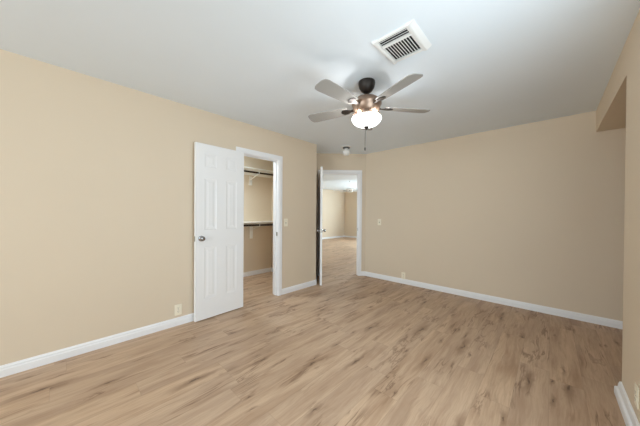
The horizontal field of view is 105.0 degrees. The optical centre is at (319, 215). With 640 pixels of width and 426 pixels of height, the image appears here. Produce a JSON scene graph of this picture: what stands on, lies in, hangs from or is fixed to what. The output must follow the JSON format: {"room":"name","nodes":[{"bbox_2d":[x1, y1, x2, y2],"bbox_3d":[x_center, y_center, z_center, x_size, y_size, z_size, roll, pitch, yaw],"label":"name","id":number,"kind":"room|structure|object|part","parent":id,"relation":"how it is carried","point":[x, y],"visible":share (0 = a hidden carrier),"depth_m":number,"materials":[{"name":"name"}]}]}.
{"room":"empty bedroom","nodes":[
{"label":"empty bedroom","id":0,"kind":"room"},
{"bbox_2d":[0,49,316,365],"bbox_3d":[-2.567,-0.013,1.709,0.120,2.440,7.167,1,1,43],"label":"wall","id":1,"kind":"structure","parent":0,"point":[97,175],"depth_m":2.22,"materials":[{"name":"beige paint"}]},
{"bbox_2d":[0,280,316,377],"bbox_3d":[-2.490,1.164,1.709,0.014,0.086,7.073,1,1,43],"label":"baseboard","id":2,"kind":"structure","parent":1,"relation":"attached to","point":[47,358],"depth_m":2.21,"materials":[{"name":"white paint"}]},
{"bbox_2d":[175,303,181,315],"bbox_3d":[-1.559,1.037,2.699,0.009,0.120,0.072,1,1,43],"label":"wall outlet","id":3,"kind":"object","parent":1,"relation":"attached to","point":[178,308],"visible":1,"depth_m":2.70,"materials":[{"name":"beige plastic"}]},
{"bbox_2d":[194,142,243,321],"bbox_3d":[-1.198,0.186,2.981,0.159,2.018,0.618,1,1,43],"label":"door","id":4,"kind":"structure","parent":1,"relation":"in","point":[218,171],"depth_m":2.94,"materials":[{"name":"white paint"}]},
{"bbox_3d":[-1.331,0.263,2.771,0.064,0.064,0.064,1,1,43],"label":"knob","id":5,"kind":"part","parent":4,"relation":"part of","materials":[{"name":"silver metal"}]},
{"bbox_2d":[236,146,282,295],"bbox_3d":[-0.883,0.156,3.499,0.153,2.099,0.750,1,1,43],"label":"trim","id":6,"kind":"structure","parent":1,"relation":"attached to","point":[277,160],"depth_m":3.69,"materials":[{"name":"white paint"}]},
{"bbox_2d":[243,156,271,271],"bbox_3d":[-1.772,-0.028,4.521,0.100,2.440,2.250,1,1,43],"label":"wall","id":7,"kind":"structure","parent":0,"point":[258,195],"depth_m":4.99,"materials":[{"name":"beige paint"}]},
{"bbox_2d":[244,166,272,184],"bbox_3d":[-1.614,-0.743,4.371,0.322,0.295,2.044,1,1,43],"label":"closet shelf","id":8,"kind":"object","parent":7,"relation":"attached to","point":[245,167],"visible":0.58,"depth_m":4.84,"materials":[{"name":"white wood"}]},
{"bbox_2d":[244,170,272,175],"bbox_3d":[-1.520,-0.807,4.282,0.035,0.035,2.040,1,1,43],"label":"closet rod","id":9,"kind":"object","parent":8,"relation":"attached to","point":[244,170],"visible":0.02,"depth_m":4.63,"materials":[{"name":"brown metal"}]},
{"bbox_2d":[244,221,272,238],"bbox_3d":[-1.621,0.289,4.378,0.322,0.340,2.044,1,1,43],"label":"closet shelf","id":10,"kind":"object","parent":7,"relation":"attached to","point":[247,222],"visible":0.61,"depth_m":4.85,"materials":[{"name":"white wood"}]},
{"bbox_2d":[244,224,272,226],"bbox_3d":[-1.526,0.183,4.289,0.035,0.035,2.040,1,1,43],"label":"closet rod","id":11,"kind":"object","parent":10,"relation":"attached to","point":[249,224],"visible":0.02,"depth_m":4.67,"materials":[{"name":"brown metal"}]},
{"bbox_2d":[271,162,272,267],"bbox_3d":[-1.285,-0.021,4.061,1.240,2.440,2.250,1,1,43],"label":"wall","id":12,"kind":"structure","parent":0,"point":[272,162],"depth_m":5.21,"materials":[{"name":"beige paint"}]},
{"bbox_2d":[243,267,272,276],"bbox_3d":[-1.300,1.156,4.076,1.220,0.086,2.050,1,1,43],"label":"baseboard","id":13,"kind":"structure","parent":12,"relation":"attached to","point":[270,269],"depth_m":4.98,"materials":[{"name":"white paint"}]},
{"bbox_2d":[0,237,625,425],"bbox_3d":[-0.107,1.264,4.498,10.100,0.120,14.800,1,1,43],"label":"floor","id":14,"kind":"structure","parent":0,"point":[349,349],"depth_m":1.97,"materials":[{"name":"brown wood"}]},
{"bbox_2d":[0,0,639,190],"bbox_3d":[-0.090,-1.296,4.480,10.100,0.120,14.800,1,1,43],"label":"ceiling","id":15,"kind":"structure","parent":0,"point":[489,65],"depth_m":1.85,"materials":[{"name":"paint"}]},
{"bbox_2d":[334,181,356,191],"bbox_3d":[1.115,-1.056,8.983,1.161,0.407,1.113,1,1,43],"label":"ceiling fan","id":16,"kind":"object","parent":15,"relation":"hanging from","point":[347,189],"visible":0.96,"depth_m":8.87,"materials":[{"name":"white"}]},
{"bbox_2d":[342,145,350,155],"bbox_3d":[0.471,-1.150,4.392,0.176,0.162,0.176,1,1,43],"label":"globe light","id":17,"kind":"object","parent":15,"relation":"attached to","point":[346,151],"visible":1,"depth_m":4.34,"materials":[{"name":"white glass"}]},
{"bbox_3d":[0.471,-1.132,4.392,0.142,0.126,0.142,1,1,43],"label":"globe","id":18,"kind":"part","parent":17,"relation":"part of"},
{"bbox_2d":[308,73,429,150],"bbox_3d":[0.392,-0.903,2.216,1.160,0.627,1.126,1,1,43],"label":"ceiling fan","id":19,"kind":"object","parent":15,"relation":"hanging from","point":[366,107],"visible":1,"depth_m":2.14,"materials":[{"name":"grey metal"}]},
{"bbox_3d":[0.084,-0.988,2.423,0.425,0.032,0.137,1,0,29],"label":"blade","id":20,"kind":"part","parent":19,"relation":"part of","materials":[{"name":"grey wood"}]},
{"bbox_3d":[0.139,-0.985,1.976,0.142,0.032,0.428,1,1,43],"label":"blade","id":21,"kind":"part","parent":19,"relation":"part of","materials":[{"name":"grey wood"}]},
{"bbox_3d":[0.423,-0.850,2.238,0.268,0.085,0.268,1,1,43],"label":"lamp shade","id":22,"kind":"part","parent":19,"relation":"part of","materials":[{"name":"white glass"}]},
{"bbox_3d":[0.591,-0.981,1.888,0.137,0.032,0.425,0,0,-25],"label":"blade","id":23,"kind":"part","parent":19,"relation":"part of","materials":[{"name":"grey wood"}]},
{"bbox_3d":[0.809,-0.982,2.288,0.425,0.032,0.137,0,0,-7],"label":"blade","id":24,"kind":"part","parent":19,"relation":"part of","materials":[{"name":"grey wood"}]},
{"bbox_2d":[371,19,431,63],"bbox_3d":[0.577,-1.201,1.730,0.300,0.022,0.318,1,1,43],"label":"ceiling vent","id":25,"kind":"object","parent":15,"relation":"in","point":[407,40],"visible":1,"depth_m":1.71,"materials":[{"name":"white metal"}]},
{"bbox_3d":[0.570,-1.201,1.736,0.250,0.022,0.310,1,1,43],"label":"frame","id":26,"kind":"part","parent":25,"relation":"part of","materials":[{"name":"white metal"}]},
{"bbox_2d":[317,167,325,284],"bbox_3d":[0.037,0.179,4.543,0.159,2.028,0.724,0,0,3],"label":"door","id":27,"kind":"structure","parent":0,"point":[321,230],"depth_m":4.18,"materials":[{"name":"white paint"}]},
{"bbox_2d":[322,189,344,237],"bbox_3d":[-0.794,-0.067,10.970,0.100,2.440,6.220,1,1,43],"label":"wall","id":28,"kind":"structure","parent":0,"point":[333,202],"depth_m":12.43,"materials":[{"name":"beige paint"}]},
{"bbox_2d":[316,153,365,271],"bbox_3d":[0.438,-0.016,4.971,1.050,2.440,0.110,0,0,-2],"label":"wall","id":29,"kind":"structure","parent":0,"point":[327,161],"depth_m":4.91,"materials":[{"name":"beige paint"}]},
{"bbox_2d":[317,170,361,275],"bbox_3d":[0.392,0.148,4.970,0.884,2.112,0.143,0,0,-2],"label":"trim","id":30,"kind":"structure","parent":29,"relation":"attached to","point":[358,173],"depth_m":4.91,"materials":[{"name":"white paint"}]},
{"bbox_2d":[325,175,356,180],"bbox_3d":[2.819,-1.206,6.985,4.400,0.055,6.864,1,1,43],"label":"ceiling","id":31,"kind":"structure","parent":0,"point":[349,177],"depth_m":7.54,"materials":[{"name":"paint"}]},
{"bbox_2d":[344,191,356,235],"bbox_3d":[4.107,-0.030,10.557,7.600,2.440,0.100,1,1,43],"label":"wall","id":32,"kind":"structure","parent":0,"point":[350,206],"depth_m":12.85,"materials":[{"name":"beige paint"}]},
{"bbox_2d":[322,235,356,238],"bbox_3d":[1.964,1.148,8.372,7.500,0.086,6.020,1,1,43],"label":"baseboard","id":33,"kind":"structure","parent":32,"relation":"attached to","point":[343,235],"depth_m":12.64,"materials":[{"name":"white paint"}]},
{"bbox_2d":[365,111,625,320],"bbox_3d":[2.577,0.010,3.439,4.465,2.440,0.110,1,1,43],"label":"wall","id":34,"kind":"structure","parent":0,"point":[533,213],"depth_m":3.32,"materials":[{"name":"beige paint"}]},
{"bbox_2d":[361,271,622,329],"bbox_3d":[2.467,1.187,3.419,4.475,0.086,0.070,1,1,43],"label":"baseboard","id":35,"kind":"structure","parent":34,"relation":"attached to","point":[613,323],"depth_m":3.33,"materials":[{"name":"white paint"}]},
{"bbox_2d":[596,40,626,131],"bbox_3d":[3.108,-1.071,1.779,1.337,0.247,1.578,1,1,43],"label":"wall header","id":36,"kind":"structure","parent":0,"point":[611,109],"depth_m":2.17,"materials":[{"name":"beige paint"}]},
{"bbox_2d":[622,10,639,423],"bbox_3d":[-0.198,0.021,-0.819,0.110,2.440,6.737,1,1,43],"label":"wall","id":37,"kind":"structure","parent":0,"point":[630,340],"depth_m":1.51,"materials":[{"name":"beige paint"}]},
{"bbox_2d":[614,381,639,425],"bbox_3d":[-0.172,1.191,-0.753,0.140,0.100,6.667,1,1,43],"label":"baseboard","id":38,"kind":"structure","parent":37,"relation":"attached to","point":[629,416],"depth_m":1.51,"materials":[{"name":"white paint"}]},
{"bbox_2d":[634,382,638,409],"bbox_3d":[1.780,1.014,1.381,0.009,0.120,0.072,1,1,43],"label":"wall outlet","id":39,"kind":"object","parent":37,"relation":"attached to","point":[636,389],"visible":1,"depth_m":1.37,"materials":[{"name":"beige plastic"}]}
]}

